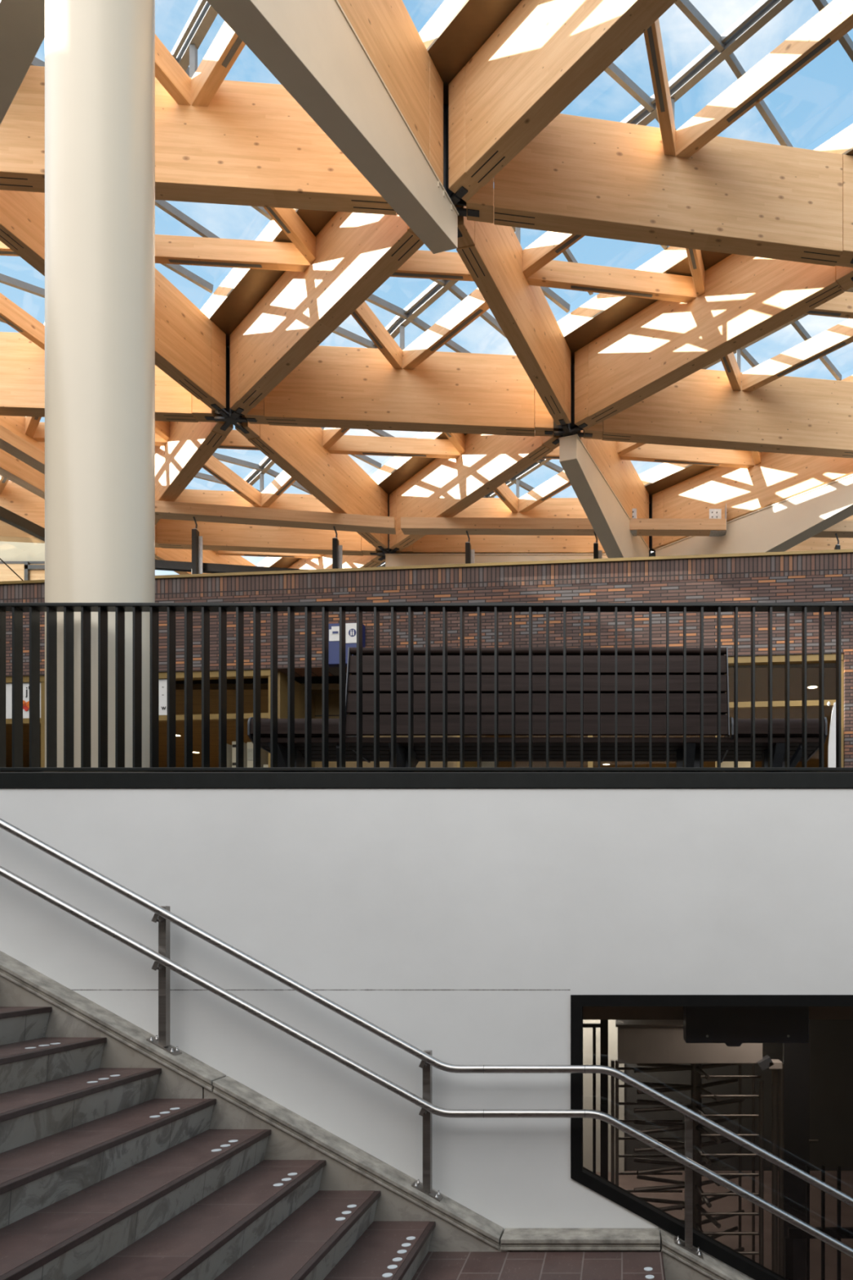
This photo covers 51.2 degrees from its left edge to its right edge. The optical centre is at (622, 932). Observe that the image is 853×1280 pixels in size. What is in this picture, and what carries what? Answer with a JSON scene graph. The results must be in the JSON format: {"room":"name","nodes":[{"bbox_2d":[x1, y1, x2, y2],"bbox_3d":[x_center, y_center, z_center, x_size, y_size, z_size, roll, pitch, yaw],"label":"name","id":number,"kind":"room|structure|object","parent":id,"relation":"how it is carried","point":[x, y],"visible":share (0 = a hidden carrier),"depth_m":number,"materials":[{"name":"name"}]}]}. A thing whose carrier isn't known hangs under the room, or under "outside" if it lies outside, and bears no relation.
{"room":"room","nodes":[
{"label":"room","id":0,"kind":"room"},
{"bbox_2d":[0,541,44,560],"bbox_3d":[-20.850,-7.455,20.500,18.300,6.060,0.200,0,0,0],"label":"wall","id":1,"kind":"structure","parent":0,"point":[9,551],"depth_m":20.40,"materials":[{"name":"beige paint"}]},
{"bbox_2d":[0,564,44,581],"bbox_3d":[-20.900,-7.839,20.385,18.200,1.908,0.030,0,0,0],"label":"window","id":2,"kind":"structure","parent":1,"relation":"attached to","point":[6,574],"depth_m":20.37,"materials":[{"name":"glass"}]},
{"bbox_2d":[155,547,256,574],"bbox_3d":[-9.650,-8.633,20.075,0.240,1.154,4.288,0,0,13],"label":"beam","id":3,"kind":"structure","parent":0,"point":[166,554],"depth_m":19.26,"materials":[{"name":"brown wood"}]},
{"bbox_2d":[175,675,346,683],"bbox_3d":[-3.500,-4.365,16.225,25.000,0.120,9.550,0,0,0],"label":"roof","id":4,"kind":"structure","parent":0,"point":[315,679],"depth_m":14.59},
{"bbox_2d":[0,506,44,580],"bbox_3d":[-10.018,-5.582,12.764,0.176,2.315,6.291,0,0,13],"label":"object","id":5,"kind":"structure","parent":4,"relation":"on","point":[6,516],"depth_m":13.80,"materials":[{"name":"black paint"}]},
{"bbox_2d":[332,526,342,568],"bbox_3d":[-5.462,-6.110,16.382,0.165,3.370,0.120,0,0,0],"label":"post","id":6,"kind":"object","parent":4,"relation":"on","point":[336,548],"visible":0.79,"depth_m":16.32,"materials":[{"name":"metal"}]},
{"bbox_2d":[155,560,306,573],"bbox_3d":[-6.825,-6.925,16.395,4.967,0.160,0.100,0,0,-9],"label":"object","id":7,"kind":"object","parent":6,"relation":"attached to","point":[162,565],"visible":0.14,"depth_m":16.21,"materials":[{"name":"black paint"}]},
{"bbox_2d":[277,671,477,767],"bbox_3d":[-3.163,-2.029,11.212,2.337,2.542,1.060,0,0,5],"label":"wall","id":8,"kind":"structure","parent":0,"point":[317,699],"depth_m":11.63,"materials":[{"name":"gold metal"}]},
{"bbox_2d":[5,662,835,767],"bbox_3d":[-3.500,-3.325,14.800,25.000,0.080,8.400,0,0,0],"label":"wall","id":9,"kind":"structure","parent":0,"point":[744,695],"depth_m":12.65,"materials":[{"name":"brown wood"}]},
{"bbox_2d":[0,788,852,1279],"bbox_3d":[-1.500,1.335,4.897,15.000,4.279,0.240,0,0,0],"label":"wall","id":10,"kind":"structure","parent":0,"point":[464,925],"depth_m":4.78,"materials":[{"name":"white paint"}]},
{"bbox_2d":[0,975,204,1098],"bbox_3d":[-3.580,0.633,4.696,2.620,2.489,0.162,0,0,0],"label":"trim","id":11,"kind":"structure","parent":10,"relation":"attached to","point":[171,1084],"depth_m":4.62,"materials":[{"name":"grey stone"}]},
{"bbox_2d":[0,951,226,1091],"bbox_3d":[-3.555,0.092,4.689,2.680,1.535,0.177,0,0,0],"label":"trim","id":12,"kind":"structure","parent":10,"relation":"attached to","point":[11,969],"depth_m":4.61,"materials":[{"name":"grey stone"}]},
{"bbox_2d":[204,1087,511,1251],"bbox_3d":[-1.441,1.357,4.696,1.642,1.042,0.162,0,0,0],"label":"stair stringer","id":13,"kind":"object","parent":10,"relation":"attached to","point":[281,1145],"depth_m":4.62,"materials":[{"name":"concrete"}]},
{"bbox_2d":[213,1075,503,1249],"bbox_3d":[-1.435,1.259,4.689,1.545,0.910,0.177,0,0,0],"label":"trim","id":14,"kind":"structure","parent":10,"relation":"attached to","point":[229,1089],"depth_m":4.61,"materials":[{"name":"grey stone"}]},
{"bbox_2d":[0,602,852,788],"bbox_3d":[-0.750,-1.329,4.834,9.500,1.047,0.132,0,0,0],"label":"balustrade","id":15,"kind":"object","parent":10,"relation":"on","point":[16,776],"visible":0.99,"depth_m":4.80,"materials":[{"name":"metal"}]},
{"bbox_2d":[0,817,852,1279],"bbox_3d":[-0.997,0.843,4.731,7.994,4.684,0.267,0,0,0],"label":"handrail","id":16,"kind":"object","parent":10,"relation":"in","point":[579,1173],"depth_m":4.61,"materials":[{"name":"silver metal"}]},
{"bbox_2d":[500,1228,660,1250],"bbox_3d":[-0.224,1.687,4.689,0.862,0.062,0.177,0,0,0],"label":"trim","id":17,"kind":"structure","parent":10,"relation":"attached to","point":[512,1239],"depth_m":4.61,"materials":[{"name":"grey stone"}]},
{"bbox_2d":[659,1241,713,1279],"bbox_3d":[1.056,2.397,4.696,1.688,1.357,0.162,0,0,0],"label":"trim","id":18,"kind":"structure","parent":10,"relation":"attached to","point":[674,1268],"depth_m":4.62,"materials":[{"name":"concrete"}]},
{"bbox_2d":[660,1228,751,1279],"bbox_3d":[1.058,2.159,4.689,1.685,1.000,0.177,0,0,0],"label":"trim","id":19,"kind":"structure","parent":10,"relation":"attached to","point":[710,1267],"depth_m":4.61,"materials":[{"name":"grey stone"}]},
{"bbox_2d":[0,549,852,767],"bbox_3d":[-3.521,-2.634,10.796,21.000,3.752,0.432,0,0,5],"label":"wall","id":20,"kind":"structure","parent":0,"point":[811,575],"depth_m":10.39,"materials":[{"name":"brick"}]},
{"bbox_2d":[5,669,270,767],"bbox_3d":[-6.787,-2.029,10.964,4.843,2.542,0.100,0,0,5],"label":"window","id":21,"kind":"structure","parent":20,"relation":"in","point":[264,673],"depth_m":10.83,"materials":[{"name":"gold metal"}]},
{"bbox_2d":[191,516,202,573],"bbox_3d":[-7.966,-6.110,16.010,0.165,3.370,0.120,0,0,0],"label":"post","id":22,"kind":"object","parent":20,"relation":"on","point":[197,540],"visible":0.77,"depth_m":15.98,"materials":[{"name":"metal"}]},
{"bbox_2d":[155,500,395,534],"bbox_3d":[-6.805,-7.897,16.224,4.844,0.215,0.270,0,0,-8],"label":"beam","id":23,"kind":"structure","parent":22,"relation":"on","point":[163,509],"depth_m":16.17,"materials":[{"name":"wood"}]},
{"bbox_2d":[328,622,364,666],"bbox_3d":[-3.418,-3.547,10.535,0.461,0.504,0.134,0,0,5],"label":"information panel","id":24,"kind":"object","parent":20,"relation":"attached to","point":[350,628],"visible":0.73,"depth_m":10.49,"materials":[{"name":"blue plastic"}]},
{"bbox_2d":[457,653,844,767],"bbox_3d":[0.292,-2.029,10.351,4.696,2.542,0.100,0,0,5],"label":"window","id":25,"kind":"structure","parent":20,"relation":"in","point":[828,658],"depth_m":10.17,"materials":[{"name":"gold metal"}]},
{"bbox_2d":[385,553,608,566],"bbox_3d":[-2.422,-7.382,18.210,5.184,1.354,0.324,0,0,0],"label":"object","id":26,"kind":"structure","parent":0,"point":[391,559],"depth_m":18.06,"materials":[{"name":"beige paint"}]},
{"bbox_2d":[376,500,399,559],"bbox_3d":[-4.983,-8.613,18.208,0.440,1.155,0.494,0,0,-38],"label":"hub","id":27,"kind":"object","parent":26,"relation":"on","point":[388,550],"visible":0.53,"depth_m":18.16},
{"bbox_2d":[288,550,385,569],"bbox_3d":[-7.040,-8.633,20.305,0.240,1.154,5.386,0,0,-45],"label":"beam","id":28,"kind":"structure","parent":27,"relation":"attached to","point":[325,562],"depth_m":19.43,"materials":[{"name":"brown wood"}]},
{"bbox_2d":[155,488,377,555],"bbox_3d":[-7.590,-8.633,17.980,4.750,1.154,0.240,0,0,-5],"label":"beam","id":29,"kind":"structure","parent":28,"relation":"attached to","point":[169,533],"depth_m":17.87,"materials":[{"name":"brown wood"}]},
{"bbox_2d":[261,470,295,506],"bbox_3d":[-6.577,-9.047,16.895,0.125,0.296,2.785,0,0,-43],"label":"strut","id":30,"kind":"object","parent":29,"relation":"attached to","point":[283,481],"visible":0.42,"depth_m":17.31,"materials":[{"name":"brown wood"}]},
{"bbox_2d":[216,550,320,558],"bbox_3d":[-8.345,-9.047,20.190,2.436,0.296,0.126,0,0,-5],"label":"strut","id":31,"kind":"object","parent":28,"relation":"attached to","point":[220,552],"visible":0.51,"depth_m":20.15,"materials":[{"name":"brown wood"}]},
{"bbox_2d":[389,428,560,551],"bbox_3d":[-2.921,-8.633,16.005,0.240,1.154,5.544,0,0,-43],"label":"beam","id":32,"kind":"structure","parent":27,"relation":"attached to","point":[445,487],"depth_m":15.90,"materials":[{"name":"brown wood"}]},
{"bbox_2d":[235,415,387,549],"bbox_3d":[-5.564,-8.633,15.810,0.240,1.154,4.450,0,0,14],"label":"beam","id":33,"kind":"structure","parent":32,"relation":"attached to","point":[336,481],"depth_m":15.65,"materials":[{"name":"brown wood"}]},
{"bbox_2d":[327,435,460,458],"bbox_3d":[-4.242,-9.047,15.908,2.466,0.296,0.126,0,0,-4],"label":"strut","id":34,"kind":"object","parent":32,"relation":"attached to","point":[346,444],"visible":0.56,"depth_m":15.86,"materials":[{"name":"brown wood"}]},
{"bbox_2d":[370,431,466,500],"bbox_3d":[-2.913,-9.367,16.000,0.945,0.305,6.064,0,0,-43],"label":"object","id":35,"kind":"structure","parent":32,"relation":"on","point":[397,470],"depth_m":17.10,"materials":[{"name":"brown wood"}]},
{"bbox_2d":[399,497,605,553],"bbox_3d":[-2.225,-8.633,18.210,5.020,1.154,0.240,0,0,0],"label":"beam","id":36,"kind":"structure","parent":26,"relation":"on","point":[552,508],"depth_m":18.09,"materials":[{"name":"brown wood"}]},
{"bbox_2d":[376,287,852,567],"bbox_3d":[0.841,-9.495,15.222,3.510,0.580,20.901,0,0,-45],"label":"skylight","id":37,"kind":"object","parent":36,"relation":"on","point":[795,322],"visible":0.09,"depth_m":14.51,"materials":[{"name":"grey metal"}]},
{"bbox_2d":[244,345,553,436],"bbox_3d":[-3.505,-8.633,13.605,4.810,1.154,0.240,0,0,-4],"label":"beam","id":38,"kind":"structure","parent":37,"relation":"attached to","point":[333,386],"depth_m":13.51,"materials":[{"name":"brown wood"}]},
{"bbox_2d":[229,211,424,414],"bbox_3d":[-4.066,-8.633,11.465,5.209,1.154,0.241,0,0,43],"label":"beam","id":39,"kind":"structure","parent":38,"relation":"on","point":[356,253],"depth_m":11.36,"materials":[{"name":"brown wood"}]},
{"bbox_2d":[0,65,397,215],"bbox_3d":[-4.676,-8.633,9.310,4.913,1.154,0.240,0,0,-4],"label":"beam","id":40,"kind":"structure","parent":39,"relation":"attached to","point":[254,144],"depth_m":9.24,"materials":[{"name":"brown wood"}]},
{"bbox_2d":[0,0,272,417],"bbox_3d":[-5.250,-9.495,10.035,21.356,0.580,3.390,0,0,44],"label":"skylight","id":41,"kind":"object","parent":40,"relation":"on","point":[184,51],"visible":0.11,"depth_m":9.49,"materials":[{"name":"grey metal"}]},
{"bbox_2d":[155,34,191,105],"bbox_3d":[-4.983,-9.047,8.242,0.125,0.296,2.037,0,0,16],"label":"strut","id":42,"kind":"object","parent":40,"relation":"attached to","point":[168,72],"visible":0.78,"depth_m":8.96,"materials":[{"name":"brown wood"}]},
{"bbox_2d":[191,21,245,106],"bbox_3d":[-3.636,-9.047,8.348,2.650,0.296,0.125,0,0,43],"label":"strut","id":43,"kind":"object","parent":40,"relation":"attached to","point":[227,46],"visible":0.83,"depth_m":8.84,"materials":[{"name":"brown wood"}]},
{"bbox_2d":[443,103,466,216],"bbox_3d":[-1.984,-8.613,9.519,0.450,1.155,0.494,0,0,-42],"label":"hub","id":44,"kind":"object","parent":40,"relation":"attached to","point":[455,200],"visible":0.14,"depth_m":9.47,"materials":[{"name":"metal"}]},
{"bbox_2d":[448,0,677,202],"bbox_3d":[0.099,-8.633,7.575,5.208,1.154,0.241,0,0,43],"label":"beam","id":45,"kind":"structure","parent":44,"relation":"attached to","point":[544,54],"depth_m":8.42,"materials":[{"name":"brown wood"}]},
{"bbox_2d":[418,0,521,106],"bbox_3d":[0.100,-9.367,7.577,5.698,0.305,0.945,0,0,43],"label":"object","id":46,"kind":"structure","parent":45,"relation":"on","point":[457,29],"depth_m":8.77,"materials":[{"name":"brown wood"}]},
{"bbox_2d":[644,18,675,156],"bbox_3d":[0.339,-9.047,8.742,0.125,0.296,2.200,0,0,12],"label":"strut","id":47,"kind":"object","parent":45,"relation":"attached to","point":[653,38],"visible":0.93,"depth_m":9.03,"materials":[{"name":"brown wood"}]},
{"bbox_2d":[213,345,247,429],"bbox_3d":[-6.149,-8.613,13.409,0.442,1.155,0.495,0,0,-40],"label":"hub","id":48,"kind":"object","parent":39,"relation":"attached to","point":[229,416],"visible":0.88,"depth_m":13.36,"materials":[{"name":"metal"}]},
{"bbox_2d":[0,190,226,410],"bbox_3d":[-6.759,-8.633,11.255,0.240,1.154,3.990,0,0,16],"label":"beam","id":49,"kind":"structure","parent":48,"relation":"attached to","point":[190,348],"depth_m":12.14,"materials":[{"name":"brown wood"}]},
{"bbox_2d":[155,413,233,524],"bbox_3d":[-8.174,-8.633,15.580,0.240,1.154,5.448,0,0,-43],"label":"beam","id":50,"kind":"structure","parent":48,"relation":"attached to","point":[190,445],"depth_m":14.94,"materials":[{"name":"brown wood"}]},
{"bbox_2d":[0,415,44,499],"bbox_3d":[-10.750,-8.633,15.425,0.240,1.154,4.288,0,0,13],"label":"beam","id":51,"kind":"structure","parent":50,"relation":"attached to","point":[12,468],"depth_m":15.18,"materials":[{"name":"brown wood"}]},
{"bbox_2d":[0,424,44,474],"bbox_3d":[-10.121,-7.897,12.691,0.270,0.215,6.283,0,0,13],"label":"beam","id":52,"kind":"structure","parent":51,"relation":"attached to","point":[11,443],"depth_m":13.89,"materials":[{"name":"wood"}]},
{"bbox_2d":[0,332,217,422],"bbox_3d":[-8.724,-8.633,13.255,4.671,1.154,0.240,0,0,-3],"label":"beam","id":53,"kind":"structure","parent":50,"relation":"attached to","point":[22,362],"depth_m":13.12,"materials":[{"name":"brown wood"}]},
{"bbox_2d":[0,293,44,350],"bbox_3d":[-9.030,-9.047,12.178,0.125,0.296,2.056,0,0,16],"label":"strut","id":54,"kind":"object","parent":53,"relation":"attached to","point":[11,313],"visible":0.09,"depth_m":12.60,"materials":[{"name":"brown wood"}]},
{"bbox_2d":[202,455,261,506],"bbox_3d":[-7.882,-9.047,16.780,0.125,0.296,2.286,0,0,14],"label":"strut","id":55,"kind":"object","parent":50,"relation":"attached to","point":[215,467],"visible":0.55,"depth_m":17.04,"materials":[{"name":"brown wood"}]},
{"bbox_2d":[217,429,259,450],"bbox_3d":[-6.869,-9.047,15.695,2.436,0.296,0.126,0,0,-5],"label":"strut","id":56,"kind":"object","parent":50,"relation":"attached to","point":[234,439],"visible":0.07,"depth_m":15.62,"materials":[{"name":"brown wood"}]},
{"bbox_2d":[155,234,310,271],"bbox_3d":[-5.412,-9.047,11.360,2.518,0.296,0.125,0,0,-4],"label":"strut","id":57,"kind":"object","parent":39,"relation":"attached to","point":[169,249],"visible":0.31,"depth_m":11.32,"materials":[{"name":"brown wood"}]},
{"bbox_2d":[200,208,337,345],"bbox_3d":[-4.070,-9.367,11.472,5.715,0.305,0.945,0,0,43],"label":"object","id":58,"kind":"structure","parent":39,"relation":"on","point":[240,291],"depth_m":12.23,"materials":[{"name":"brown wood"}]},
{"bbox_2d":[262,206,315,264],"bbox_3d":[-4.371,-9.047,10.387,0.125,0.296,2.056,0,0,16],"label":"strut","id":59,"kind":"object","parent":39,"relation":"attached to","point":[286,219],"visible":0.26,"depth_m":10.93,"materials":[{"name":"brown wood"}]},
{"bbox_2d":[351,301,402,368],"bbox_3d":[-3.785,-9.047,12.535,0.126,0.296,2.028,0,0,15],"label":"strut","id":60,"kind":"object","parent":39,"relation":"attached to","point":[363,315],"visible":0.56,"depth_m":12.85,"materials":[{"name":"brown wood"}]},
{"bbox_2d":[390,249,474,281],"bbox_3d":[-2.744,-9.047,11.562,2.466,0.296,0.126,0,0,-4],"label":"strut","id":61,"kind":"object","parent":39,"relation":"attached to","point":[444,265],"visible":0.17,"depth_m":11.53,"materials":[{"name":"brown wood"}]},
{"bbox_2d":[454,204,570,425],"bbox_3d":[-1.423,-8.633,11.660,0.240,1.154,3.934,0,0,15],"label":"beam","id":62,"kind":"structure","parent":39,"relation":"attached to","point":[491,254],"depth_m":11.48,"materials":[{"name":"brown wood"}]},
{"bbox_2d":[402,288,489,368],"bbox_3d":[-2.464,-9.047,12.633,2.666,0.296,0.126,0,0,43],"label":"strut","id":63,"kind":"object","parent":62,"relation":"attached to","point":[474,304],"visible":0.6,"depth_m":12.74,"materials":[{"name":"brown wood"}]},
{"bbox_2d":[522,231,584,278],"bbox_3d":[-0.422,-9.047,10.785,2.474,0.296,0.125,0,0,41],"label":"strut","id":64,"kind":"object","parent":62,"relation":"attached to","point":[550,245],"visible":0.26,"depth_m":11.25,"materials":[{"name":"brown wood"}]},
{"bbox_2d":[194,0,852,494],"bbox_3d":[-2.180,-9.495,12.531,21.316,0.580,3.465,0,0,45],"label":"skylight","id":65,"kind":"object","parent":38,"relation":"on","point":[722,47],"visible":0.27,"depth_m":10.02,"materials":[{"name":"grey metal"}]},
{"bbox_2d":[411,1251,664,1279],"bbox_3d":[-0.428,1.828,1.558,1.278,0.200,6.115,0,0,0],"label":"floor","id":66,"kind":"structure","parent":0,"point":[436,1265],"depth_m":4.41,"materials":[{"name":"brown tile"}]},
{"bbox_2d":[0,1006,435,1279],"bbox_3d":[-4.904,0.585,1.556,7.792,2.686,6.113,0,0,0],"label":"staircase","id":67,"kind":"structure","parent":66,"relation":"on","point":[102,1178],"depth_m":3.82,"materials":[{"name":"brown tile"}]},
{"bbox_2d":[582,1019,624,1172],"bbox_3d":[-0.295,1.685,10.970,0.650,2.780,0.059,0,0,0],"label":"wall","id":68,"kind":"structure","parent":0,"point":[612,1029],"depth_m":10.94,"materials":[{"name":"paint"}]},
{"bbox_2d":[578,430,648,546],"bbox_3d":[-0.166,-8.633,16.005,0.240,1.154,4.134,0,0,18],"label":"beam","id":69,"kind":"structure","parent":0,"point":[621,475],"depth_m":16.11,"materials":[{"name":"brown wood"}]},
{"bbox_2d":[518,470,571,511],"bbox_3d":[-1.196,-9.047,17.108,0.125,0.296,2.833,0,0,-43],"label":"strut","id":70,"kind":"object","parent":69,"relation":"attached to","point":[560,482],"visible":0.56,"depth_m":17.46,"materials":[{"name":"brown wood"}]},
{"bbox_2d":[558,434,649,558],"bbox_3d":[-0.225,-7.388,15.817,0.325,1.342,4.298,0,0,18],"label":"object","id":71,"kind":"structure","parent":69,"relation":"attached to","point":[606,515],"depth_m":15.01,"materials":[{"name":"beige paint"}]},
{"bbox_2d":[400,516,595,535],"bbox_3d":[-2.207,-7.897,16.610,4.130,0.215,0.270,0,0,-1],"label":"beam","id":72,"kind":"structure","parent":71,"relation":"attached to","point":[409,526],"depth_m":16.48,"materials":[{"name":"wood"}]},
{"bbox_2d":[553,362,583,440],"bbox_3d":[-0.860,-8.613,13.802,0.445,1.155,0.495,0,0,-40],"label":"hub","id":73,"kind":"object","parent":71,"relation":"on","point":[568,429],"visible":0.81,"depth_m":13.74,"materials":[{"name":"metal"}]},
{"bbox_2d":[574,253,852,430],"bbox_3d":[1.139,-8.633,12.050,4.827,1.154,0.240,0,0,41],"label":"beam","id":74,"kind":"structure","parent":73,"relation":"attached to","point":[745,299],"depth_m":12.01,"materials":[{"name":"brown wood"}]},
{"bbox_2d":[526,260,696,302],"bbox_3d":[-0.142,-9.047,11.855,2.407,0.296,0.126,0,0,-9],"label":"strut","id":75,"kind":"object","parent":74,"relation":"attached to","point":[556,273],"visible":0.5,"depth_m":11.81,"materials":[{"name":"brown wood"}]},
{"bbox_2d":[466,113,852,267],"bbox_3d":[0.579,-8.633,9.910,4.692,1.154,0.241,0,0,-9],"label":"beam","id":76,"kind":"structure","parent":74,"relation":"attached to","point":[579,175],"depth_m":9.81,"materials":[{"name":"brown wood"}]},
{"bbox_2d":[675,0,852,158],"bbox_3d":[1.619,-9.047,8.938,2.665,0.296,0.125,0,0,43],"label":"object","id":77,"kind":"structure","parent":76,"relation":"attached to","point":[832,23],"depth_m":8.97,"materials":[{"name":"brown wood"}]},
{"bbox_2d":[685,248,705,297],"bbox_3d":[0.859,-9.047,10.980,0.126,0.296,2.028,0,0,15],"label":"strut","id":78,"kind":"object","parent":74,"relation":"attached to","point":[695,256],"visible":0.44,"depth_m":11.51,"materials":[{"name":"brown wood"}]},
{"bbox_2d":[556,124,852,364],"bbox_3d":[1.139,-9.367,12.053,5.360,0.305,0.944,0,0,41],"label":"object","id":79,"kind":"structure","parent":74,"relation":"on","point":[602,313],"depth_m":12.57,"materials":[{"name":"brown wood"}]},
{"bbox_2d":[720,351,741,391],"bbox_3d":[1.536,-9.047,13.100,0.125,0.296,2.062,0,0,21],"label":"strut","id":80,"kind":"object","parent":74,"relation":"attached to","point":[729,362],"visible":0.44,"depth_m":13.64,"materials":[{"name":"brown wood"}]},
{"bbox_2d":[804,291,852,319],"bbox_3d":[2.537,-9.047,12.225,2.634,0.296,0.126,0,0,-7],"label":"strut","id":81,"kind":"object","parent":74,"relation":"attached to","point":[841,306],"visible":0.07,"depth_m":12.24,"materials":[{"name":"brown wood"}]},
{"bbox_2d":[629,504,726,536],"bbox_3d":[1.044,-8.050,16.660,1.966,0.560,0.300,0,0,-1],"label":"beam","id":82,"kind":"structure","parent":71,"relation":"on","point":[714,526],"depth_m":16.52,"materials":[{"name":"wood"}]},
{"bbox_2d":[655,473,852,556],"bbox_3d":[2.778,-7.381,16.225,5.278,1.355,0.324,0,0,41],"label":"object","id":83,"kind":"structure","parent":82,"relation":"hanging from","point":[780,526],"depth_m":15.90,"materials":[{"name":"beige paint"}]},
{"bbox_2d":[652,452,852,551],"bbox_3d":[2.630,-8.633,16.355,5.114,1.154,0.241,0,0,41],"label":"beam","id":84,"kind":"structure","parent":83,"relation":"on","point":[780,477],"depth_m":16.42,"materials":[{"name":"brown wood"}]},
{"bbox_2d":[619,443,755,468],"bbox_3d":[1.232,-9.047,16.180,2.634,0.296,0.126,0,0,-7],"label":"strut","id":85,"kind":"object","parent":84,"relation":"attached to","point":[646,452],"visible":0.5,"depth_m":16.14,"materials":[{"name":"brown wood"}]},
{"bbox_2d":[583,368,852,458],"bbox_3d":[1.934,-8.633,14.150,5.146,1.154,0.240,0,0,-7],"label":"beam","id":86,"kind":"structure","parent":84,"relation":"attached to","point":[786,415],"depth_m":14.05,"materials":[{"name":"brown wood"}]},
{"bbox_2d":[742,318,852,391],"bbox_3d":[2.934,-9.047,13.275,2.474,0.296,0.125,0,0,41],"label":"strut","id":87,"kind":"object","parent":86,"relation":"attached to","point":[841,335],"visible":1,"depth_m":13.35,"materials":[{"name":"brown wood"}]},
{"bbox_2d":[638,374,852,502],"bbox_3d":[2.638,-9.367,16.351,5.669,0.305,0.944,0,0,41],"label":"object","id":88,"kind":"structure","parent":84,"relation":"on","point":[664,476],"depth_m":17.34,"materials":[{"name":"brown wood"}]},
{"bbox_2d":[784,515,852,551],"bbox_3d":[3.315,-8.633,18.455,5.102,1.154,0.241,0,0,-5],"label":"beam","id":89,"kind":"structure","parent":84,"relation":"attached to","point":[812,543],"depth_m":18.43,"materials":[{"name":"brown wood"}]},
{"bbox_2d":[812,520,852,537],"bbox_3d":[5.546,-7.897,16.752,5.902,0.215,0.270,0,0,-2],"label":"beam","id":90,"kind":"structure","parent":83,"relation":"attached to","point":[843,529],"depth_m":16.59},
{"bbox_2d":[595,1170,852,1279],"bbox_3d":[3.190,3.175,8.008,7.620,0.200,5.983,0,0,0],"label":"floor","id":91,"kind":"structure","parent":0,"point":[729,1203],"depth_m":9.44,"materials":[{"name":"tile"}]},
{"bbox_2d":[582,1019,608,1180],"bbox_3d":[-0.265,1.850,6.320,0.322,2.450,0.060,0,0,0],"label":"fence","id":92,"kind":"object","parent":91,"relation":"on","point":[603,1025],"visible":0.28,"depth_m":6.29,"materials":[{"name":"metal"}]},
{"bbox_2d":[611,1019,784,1277],"bbox_3d":[0.547,1.869,6.575,1.254,2.411,0.990,0,0,0],"label":"turnstile","id":93,"kind":"object","parent":91,"relation":"on","point":[660,1045],"visible":0.73,"depth_m":6.19,"materials":[{"name":"paint"}]},
{"bbox_2d":[782,1019,818,1279],"bbox_3d":[1.447,1.685,6.910,0.271,2.780,0.080,0,0,0],"label":"pillar","id":94,"kind":"structure","parent":91,"relation":"on","point":[796,1056],"depth_m":6.90,"materials":[{"name":"black"}]},
{"bbox_2d":[784,1164,852,1279],"bbox_3d":[1.530,2.401,6.320,0.648,1.348,0.060,0,0,0],"label":"gate","id":95,"kind":"object","parent":91,"relation":"on","point":[838,1232],"visible":0.95,"depth_m":6.30,"materials":[{"name":"metal"}]},
{"bbox_2d":[624,1019,852,1170],"bbox_3d":[3.190,1.685,11.100,7.620,2.780,0.200,0,0,0],"label":"wall","id":96,"kind":"structure","parent":0,"point":[831,1041],"depth_m":11.00,"materials":[{"name":"paint"}]},
{"bbox_3d":[3.090,0.205,8.009,7.820,0.180,5.983,0,0,0],"label":"ceiling","id":97,"kind":"structure","parent":0,"visible":0},
{"bbox_2d":[582,1006,852,1019],"bbox_3d":[3.190,0.421,5.420,7.620,0.252,0.160,0,0,0],"label":"trim","id":98,"kind":"structure","parent":97,"relation":"attached to","point":[588,1012],"depth_m":5.34,"materials":[{"name":"metal"}]},
{"bbox_2d":[683,1006,808,1046],"bbox_3d":[0.749,0.489,5.199,0.734,0.388,0.223,0,0,0],"label":"sign box","id":99,"kind":"object","parent":97,"relation":"hanging from","point":[732,1026],"visible":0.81,"depth_m":5.09,"materials":[{"name":"black metal"}]},
{"bbox_3d":[0.000,-0.658,17.508,60.000,0.200,24.983,0,0,0],"label":"platform","id":100,"kind":"object","parent":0,"visible":0},
{"bbox_2d":[44,0,155,767],"bbox_3d":[-3.204,-4.381,5.250,0.718,7.247,0.718,0,0,0],"label":"column","id":101,"kind":"structure","parent":100,"relation":"on","point":[100,55],"depth_m":5.01,"materials":[{"name":"beige paint"}]},
{"bbox_2d":[0,0,44,124],"bbox_3d":[-5.435,-7.381,7.309,5.342,1.356,0.324,0,0,43],"label":"beam","id":102,"kind":"structure","parent":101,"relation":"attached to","point":[22,22],"depth_m":6.70,"materials":[{"name":"beige paint"}]},
{"bbox_2d":[206,0,458,253],"bbox_3d":[-2.542,-7.390,7.574,0.324,1.339,4.117,0,0,16],"label":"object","id":103,"kind":"structure","parent":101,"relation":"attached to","point":[312,48],"depth_m":7.56,"materials":[{"name":"beige paint"}]},
{"bbox_2d":[337,0,443,185],"bbox_3d":[-2.596,-8.633,7.385,0.240,1.154,3.953,0,0,16],"label":"beam","id":104,"kind":"structure","parent":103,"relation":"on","point":[386,29],"depth_m":8.49,"materials":[{"name":"brown wood"}]},
{"bbox_2d":[247,647,827,767],"bbox_3d":[-0.518,-1.273,5.540,3.557,1.030,0.615,0,0,0],"label":"bench","id":105,"kind":"object","parent":100,"relation":"on","point":[522,654],"visible":0.65,"depth_m":5.31,"materials":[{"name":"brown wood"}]},
{"bbox_3d":[-36.250,-9.360,7.500,47.500,0.200,65.000,0,0,0],"label":"deck","id":106,"kind":"object","parent":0,"visible":0},
{"bbox_2d":[0,480,44,543],"bbox_3d":[-12.850,-8.633,17.475,4.838,1.154,0.240,0,0,-6],"label":"beam","id":107,"kind":"structure","parent":106,"relation":"attached to","point":[14,498],"depth_m":17.42,"materials":[{"name":"brown wood"}]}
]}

